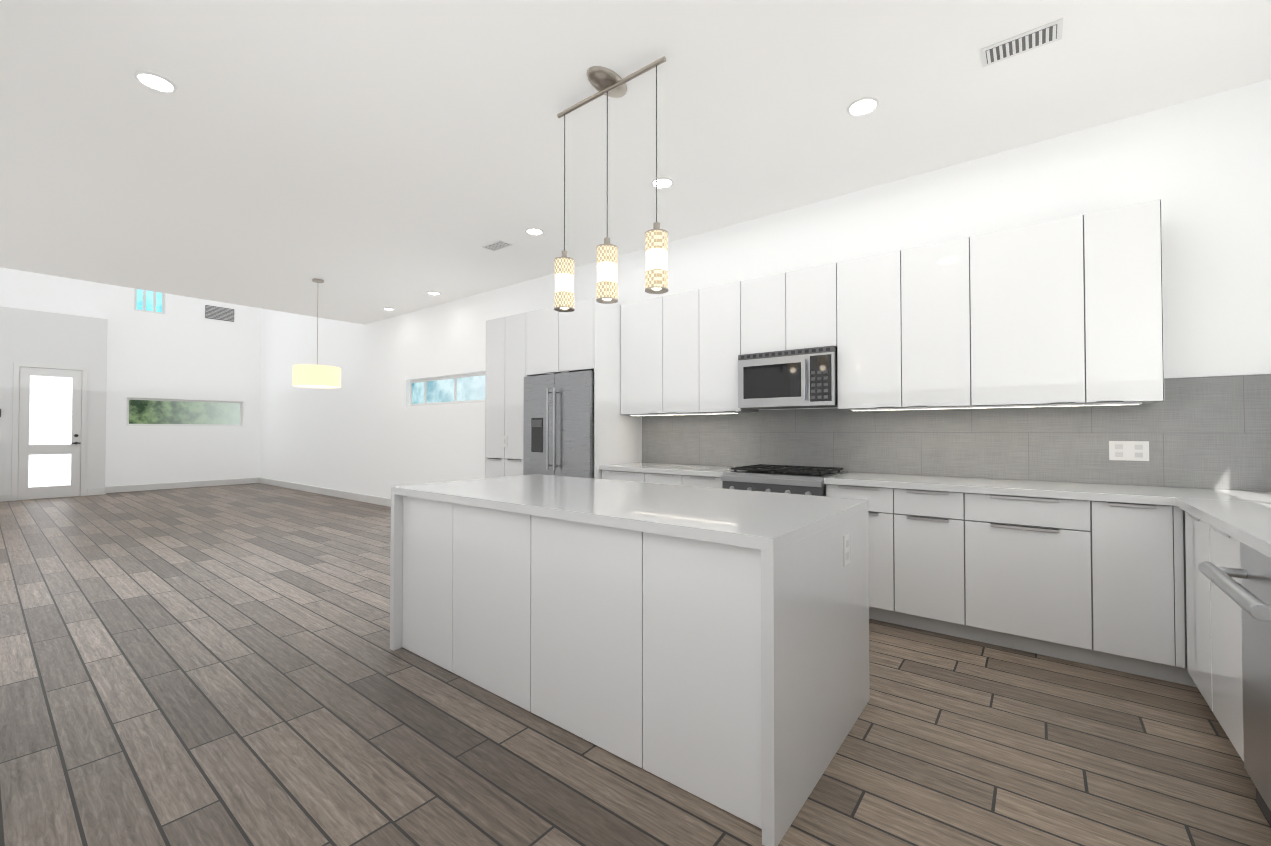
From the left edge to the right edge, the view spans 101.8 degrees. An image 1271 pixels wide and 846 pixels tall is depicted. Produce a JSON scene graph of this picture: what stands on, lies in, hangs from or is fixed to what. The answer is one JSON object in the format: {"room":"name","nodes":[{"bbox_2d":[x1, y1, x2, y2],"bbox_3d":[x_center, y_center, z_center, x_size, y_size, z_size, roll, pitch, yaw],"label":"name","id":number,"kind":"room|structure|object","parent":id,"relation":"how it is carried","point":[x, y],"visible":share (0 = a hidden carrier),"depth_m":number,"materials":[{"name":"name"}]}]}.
{"room":"kitchen","nodes":[
{"label":"kitchen","id":0,"kind":"room"},
{"bbox_2d":[0,306,107,500],"bbox_3d":[-10.874,-0.326,9.465,0.300,3.400,1.620,-1,-1,38],"label":"wall","id":1,"kind":"structure","parent":0,"point":[36,337],"depth_m":9.53,"materials":[{"name":"paint"}]},
{"bbox_2d":[11,362,87,500],"bbox_3d":[-10.671,0.153,9.425,0.056,2.440,0.900,-1,-1,38],"label":"entry door","id":2,"kind":"structure","parent":1,"relation":"attached to","point":[49,422],"depth_m":9.41,"materials":[{"name":"paint"}]},
{"bbox_2d":[0,267,261,486],"bbox_3d":[-10.251,-1.584,10.646,0.150,5.950,4.520,-1,-1,38],"label":"wall","id":3,"kind":"structure","parent":0,"point":[183,347],"depth_m":10.95,"materials":[{"name":"paint"}]},
{"bbox_2d":[134,289,164,313],"bbox_3d":[-10.161,-2.727,10.796,0.030,0.860,0.480,-1,-1,38],"label":"clerestory window","id":4,"kind":"structure","parent":3,"relation":"in","point":[149,301],"depth_m":10.79,"materials":[{"name":"glass"}]},
{"bbox_2d":[126,397,242,426],"bbox_3d":[-9.763,-0.219,11.267,0.030,0.580,1.950,-1,-1,38],"label":"window","id":5,"kind":"structure","parent":3,"relation":"in","point":[158,412],"depth_m":11.19,"materials":[{"name":"glass"}]},
{"bbox_2d":[205,305,233,321],"bbox_3d":[-9.373,-2.469,11.649,0.015,0.290,0.520,-1,-1,38],"label":"air vent","id":6,"kind":"object","parent":3,"relation":"in","point":[219,313],"visible":1,"depth_m":11.64,"materials":[{"name":"white metal"}]},
{"bbox_2d":[0,483,1270,845],"bbox_3d":[-4.006,1.368,5.723,16.000,0.100,4.520,-1,-1,38],"label":"floor","id":7,"kind":"structure","parent":0,"point":[222,665],"depth_m":2.12,"materials":[{"name":"brown wood"}]},
{"bbox_2d":[485,317,504,478],"bbox_3d":[-1.313,0.095,5.864,0.338,2.450,0.688,-1,-1,38],"label":"tall cabinet","id":8,"kind":"object","parent":7,"relation":"on","point":[495,328],"depth_m":5.59,"materials":[{"name":"laminate"}]},
{"bbox_2d":[505,312,524,476],"bbox_3d":[-1.040,0.092,5.651,0.354,2.450,0.688,-1,-1,38],"label":"tall cabinet","id":9,"kind":"object","parent":7,"relation":"on","point":[514,324],"depth_m":5.39,"materials":[{"name":"laminate"}]},
{"bbox_2d":[523,370,593,477],"bbox_3d":[-0.577,0.420,5.199,0.916,1.780,0.766,-1,-1,38],"label":"refrigerator","id":10,"kind":"object","parent":7,"relation":"on","point":[558,435],"visible":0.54,"depth_m":4.89,"materials":[{"name":"metal"}]},
{"bbox_2d":[602,470,646,482],"bbox_3d":[0.070,0.867,4.822,0.498,0.876,0.608,-1,-1,38],"label":"base cabinet","id":11,"kind":"object","parent":7,"relation":"on","point":[621,475],"depth_m":4.58,"materials":[{"name":"laminate"}]},
{"bbox_2d":[599,462,733,477],"bbox_3d":[0.365,0.406,4.580,1.270,0.040,0.638,-1,-1,38],"label":"countertop","id":12,"kind":"structure","parent":11,"relation":"on","point":[639,467],"depth_m":4.42,"materials":[{"name":"white stone"}]},
{"bbox_2d":[390,474,869,845],"bbox_3d":[-0.155,0.815,2.647,2.286,0.915,1.080,-1,-1,38],"label":"kitchen island","id":13,"kind":"object","parent":7,"relation":"on","point":[709,645],"visible":1,"depth_m":1.97,"materials":[{"name":"stone"}]},
{"bbox_2d":[647,474,682,484],"bbox_3d":[0.416,0.863,4.552,0.380,0.876,0.608,-1,-1,38],"label":"base cabinet","id":14,"kind":"object","parent":7,"relation":"on","point":[673,479],"depth_m":4.30,"materials":[{"name":"laminate"}]},
{"bbox_2d":[683,474,721,487],"bbox_3d":[0.720,0.860,4.315,0.392,0.876,0.608,-1,-1,38],"label":"base cabinet","id":15,"kind":"object","parent":7,"relation":"on","point":[687,480],"depth_m":4.08,"materials":[{"name":"laminate"}]},
{"bbox_2d":[721,464,848,495],"bbox_3d":[1.136,0.806,3.915,0.754,0.930,0.702,-1,-1,38],"label":"range","id":16,"kind":"object","parent":7,"relation":"on","point":[801,480],"visible":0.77,"depth_m":3.72,"materials":[{"name":"silver metal"}]},
{"bbox_2d":[826,486,894,623],"bbox_3d":[1.637,0.849,3.599,0.422,0.876,0.608,-1,-1,38],"label":"base cabinet","id":17,"kind":"object","parent":7,"relation":"on","point":[881,503],"depth_m":3.28,"materials":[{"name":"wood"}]},
{"bbox_2d":[895,490,966,638],"bbox_3d":[1.951,0.845,3.353,0.375,0.876,0.608,-1,-1,38],"label":"base cabinet","id":18,"kind":"object","parent":7,"relation":"on","point":[931,525],"depth_m":3.11,"materials":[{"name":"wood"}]},
{"bbox_2d":[967,494,1098,666],"bbox_3d":[2.317,0.841,3.067,0.555,0.876,0.608,-1,-1,38],"label":"base cabinet","id":19,"kind":"object","parent":7,"relation":"on","point":[1031,561],"depth_m":2.81,"materials":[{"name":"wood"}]},
{"bbox_2d":[824,472,1270,505],"bbox_3d":[2.363,0.382,3.019,2.290,0.040,0.638,-1,-1,38],"label":"countertop","id":20,"kind":"structure","parent":19,"relation":"on","point":[1078,492],"depth_m":2.89,"materials":[{"name":"white stone"}]},
{"bbox_2d":[1095,502,1182,683],"bbox_3d":[2.666,0.837,2.795,0.330,0.876,0.608,-1,-1,38],"label":"base cabinet","id":21,"kind":"object","parent":7,"relation":"on","point":[1110,576],"depth_m":2.56,"materials":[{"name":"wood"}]},
{"bbox_2d":[1175,498,1270,557],"bbox_3d":[2.002,0.355,1.215,0.638,0.040,2.650,-1,-1,38],"label":"countertop","id":22,"kind":"structure","parent":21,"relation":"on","point":[1249,523],"depth_m":1.94,"materials":[{"name":"white stone"}]},
{"bbox_2d":[1179,510,1206,701],"bbox_3d":[2.691,0.826,2.066,0.608,0.876,0.450,-1,-1,38],"label":"base cabinet","id":23,"kind":"object","parent":7,"relation":"on","point":[1190,529],"depth_m":2.33,"materials":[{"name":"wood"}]},
{"bbox_2d":[1203,522,1243,761],"bbox_3d":[2.415,0.821,1.712,0.608,0.876,0.448,-1,-1,38],"label":"base cabinet","id":24,"kind":"object","parent":7,"relation":"on","point":[1222,620],"depth_m":1.93,"materials":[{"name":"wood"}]},
{"bbox_2d":[1198,542,1270,824],"bbox_3d":[2.040,0.812,1.337,0.702,0.857,0.594,-1,-1,38],"label":"dishwasher","id":25,"kind":"object","parent":24,"relation":"in","point":[1250,595],"visible":0.92,"depth_m":1.60,"materials":[{"name":"metal"}]},
{"bbox_2d":[0,0,1270,324],"bbox_3d":[-1.859,-1.861,4.093,10.550,0.150,4.520,-1,-1,38],"label":"ceiling","id":26,"kind":"structure","parent":0,"point":[366,160],"depth_m":3.05,"materials":[{"name":"paint"}]},
{"bbox_2d":[134,71,176,92],"bbox_3d":[-2.536,-1.803,2.730,0.166,0.016,0.166,-1,-1,38],"label":"recessed light","id":27,"kind":"object","parent":26,"relation":"in","point":[155,81],"visible":1,"depth_m":2.72,"materials":[{"name":"paint"}]},
{"bbox_2d":[292,278,340,387],"bbox_3d":[-3.889,-1.098,6.316,0.500,1.310,0.500,-1,-1,38],"label":"dining pendant light","id":28,"kind":"object","parent":26,"relation":"hanging from","point":[314,376],"visible":1,"depth_m":6.13,"materials":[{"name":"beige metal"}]},
{"bbox_2d":[383,307,394,310],"bbox_3d":[-3.738,-1.727,7.819,0.166,0.016,0.166,-1,-1,38],"label":"recessed light","id":29,"kind":"object","parent":26,"relation":"in","point":[388,309],"visible":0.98,"depth_m":7.83,"materials":[{"name":"paint"}]},
{"bbox_2d":[427,291,440,294],"bbox_3d":[-2.701,-1.740,6.920,0.166,0.016,0.166,-1,-1,38],"label":"recessed light","id":30,"kind":"object","parent":26,"relation":"in","point":[433,293],"visible":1,"depth_m":6.93,"materials":[{"name":"paint"}]},
{"bbox_2d":[482,240,512,250],"bbox_3d":[-1.380,-1.764,5.152,0.300,0.012,0.150,-1,-1,38],"label":"ceiling vent","id":31,"kind":"object","parent":26,"relation":"in","point":[497,245],"visible":1,"depth_m":5.13,"materials":[{"name":"metal"}]},
{"bbox_2d":[525,228,543,234],"bbox_3d":[-0.935,-1.772,4.779,0.166,0.016,0.166,-1,-1,38],"label":"recessed light","id":32,"kind":"object","parent":26,"relation":"in","point":[534,231],"visible":0.98,"depth_m":4.78,"materials":[{"name":"paint"}]},
{"bbox_2d":[554,56,668,311],"bbox_3d":[-0.149,-1.243,2.723,0.756,1.204,0.270,-1,-1,38],"label":"pendant light","id":33,"kind":"object","parent":26,"relation":"hanging from","point":[607,82],"visible":0.96,"depth_m":2.67,"materials":[{"name":"beige glass"}]},
{"bbox_2d":[651,177,672,188],"bbox_3d":[0.199,-1.786,3.843,0.166,0.016,0.166,-1,-1,38],"label":"recessed light","id":34,"kind":"object","parent":26,"relation":"in","point":[664,182],"visible":0.96,"depth_m":3.83,"materials":[{"name":"paint"}]},
{"bbox_2d":[847,97,878,115],"bbox_3d":[1.293,-1.800,2.937,0.166,0.016,0.166,-1,-1,38],"label":"recessed light","id":35,"kind":"object","parent":26,"relation":"in","point":[862,106],"visible":1,"depth_m":2.93,"materials":[{"name":"paint"}]},
{"bbox_2d":[980,18,1062,66],"bbox_3d":[1.836,-1.804,2.462,0.310,0.012,0.150,-1,-1,38],"label":"ceiling vent","id":36,"kind":"object","parent":26,"relation":"in","point":[1040,36],"visible":1,"depth_m":2.45,"materials":[{"name":"metal"}]},
{"bbox_2d":[260,79,1270,498],"bbox_3d":[-2.661,-1.631,7.490,16.000,5.950,0.150,-1,-1,38],"label":"wall","id":37,"kind":"structure","parent":0,"point":[1200,169],"depth_m":3.88,"materials":[{"name":"paint"}]},
{"bbox_2d":[0,477,390,506],"bbox_3d":[-4.006,1.253,5.725,15.699,0.130,4.218,-1,-1,38],"label":"baseboard","id":38,"kind":"structure","parent":37,"relation":"attached to","point":[290,485],"depth_m":10.52,"materials":[{"name":"paint"}]},
{"bbox_2d":[406,372,485,406],"bbox_3d":[-2.558,-0.477,7.361,2.600,0.420,0.099,-1,-1,38],"label":"window","id":39,"kind":"structure","parent":37,"relation":"in","point":[461,389],"depth_m":7.52,"materials":[{"name":"glass"}]},
{"bbox_2d":[525,306,604,380],"bbox_3d":[-0.718,-0.812,5.412,0.465,0.650,0.688,-1,-1,38],"label":"upper cabinet","id":40,"kind":"object","parent":37,"relation":"attached to","point":[540,324],"depth_m":5.15,"materials":[{"name":"laminate"}]},
{"bbox_2d":[557,297,620,380],"bbox_3d":[-0.351,-0.816,5.126,0.465,0.650,0.688,-1,-1,38],"label":"upper cabinet","id":41,"kind":"object","parent":37,"relation":"attached to","point":[585,335],"depth_m":4.84,"materials":[{"name":"laminate"}]},
{"bbox_2d":[621,296,664,414],"bbox_3d":[0.153,-0.613,4.951,0.498,1.060,0.338,-1,-1,38],"label":"upper cabinet","id":42,"kind":"object","parent":37,"relation":"attached to","point":[643,321],"depth_m":4.80,"materials":[{"name":"laminate"}]},
{"bbox_2d":[665,289,700,413],"bbox_3d":[0.499,-0.617,4.681,0.380,1.060,0.338,-1,-1,38],"label":"upper cabinet","id":43,"kind":"object","parent":37,"relation":"attached to","point":[682,310],"depth_m":4.53,"materials":[{"name":"laminate"}]},
{"bbox_2d":[701,281,758,412],"bbox_3d":[0.803,-0.621,4.444,0.390,1.060,0.338,-1,-1,38],"label":"upper cabinet","id":44,"kind":"object","parent":37,"relation":"attached to","point":[720,304],"depth_m":4.30,"materials":[{"name":"laminate"}]},
{"bbox_2d":[630,412,738,415],"bbox_3d":[0.403,-0.079,4.622,1.130,0.013,0.040,-1,-1,38],"label":"under-cabinet light","id":45,"kind":"object","parent":44,"relation":"attached to","point":[712,412],"depth_m":4.56,"materials":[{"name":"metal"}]},
{"bbox_2d":[741,272,784,354],"bbox_3d":[1.106,-0.852,4.210,0.380,0.605,0.338,-1,-1,38],"label":"upper cabinet","id":46,"kind":"object","parent":37,"relation":"attached to","point":[762,298],"depth_m":4.07,"materials":[{"name":"laminate"}]},
{"bbox_2d":[785,262,836,349],"bbox_3d":[1.405,-0.855,3.976,0.380,0.605,0.338,-1,-1,38],"label":"upper cabinet","id":47,"kind":"object","parent":37,"relation":"attached to","point":[810,293],"depth_m":3.84,"materials":[{"name":"laminate"}]},
{"bbox_2d":[738,346,837,409],"bbox_3d":[1.222,-0.334,4.043,0.750,0.425,0.442,-1,-1,38],"label":"microwave","id":48,"kind":"object","parent":47,"relation":"attached to","point":[797,378],"visible":1,"depth_m":3.88,"materials":[{"name":"metal"}]},
{"bbox_2d":[837,250,904,409],"bbox_3d":[1.721,-0.632,3.727,0.420,1.060,0.338,-1,-1,38],"label":"upper cabinet","id":49,"kind":"object","parent":37,"relation":"attached to","point":[870,317],"depth_m":3.58,"materials":[{"name":"laminate"}]},
{"bbox_2d":[901,236,972,408],"bbox_3d":[2.040,-0.635,3.477,0.390,1.060,0.338,-1,-1,38],"label":"upper cabinet","id":50,"kind":"object","parent":37,"relation":"attached to","point":[937,278],"depth_m":3.33,"materials":[{"name":"laminate"}]},
{"bbox_2d":[642,374,1270,491],"bbox_3d":[1.770,0.078,3.900,4.328,0.635,0.009,-1,-1,38],"label":"tile backsplash","id":51,"kind":"structure","parent":37,"relation":"attached to","point":[1211,432],"depth_m":3.32,"materials":[{"name":"grey tile"}]},
{"bbox_2d":[1109,441,1148,460],"bbox_3d":[2.884,0.163,3.020,0.170,0.114,0.006,-1,-1,38],"label":"outlet","id":52,"kind":"object","parent":51,"relation":"attached to","point":[1130,450],"visible":1,"depth_m":3.02,"materials":[{"name":"white plastic"}]},
{"bbox_2d":[973,213,1088,405],"bbox_3d":[2.406,-0.640,3.191,0.540,1.060,0.338,-1,-1,38],"label":"upper cabinet","id":53,"kind":"object","parent":37,"relation":"attached to","point":[1065,311],"depth_m":3.03,"materials":[{"name":"laminate"}]},
{"bbox_2d":[851,402,1141,410],"bbox_3d":[2.148,-0.100,3.259,1.500,0.013,0.040,-1,-1,38],"label":"under-cabinet light","id":54,"kind":"object","parent":53,"relation":"attached to","point":[1042,405],"depth_m":3.16,"materials":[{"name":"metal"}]},
{"bbox_2d":[1089,199,1163,403],"bbox_3d":[2.741,-0.644,2.929,0.310,1.060,0.338,-1,-1,38],"label":"upper cabinet","id":55,"kind":"object","parent":37,"relation":"attached to","point":[1126,336],"depth_m":2.79,"materials":[{"name":"wood"}]}
]}

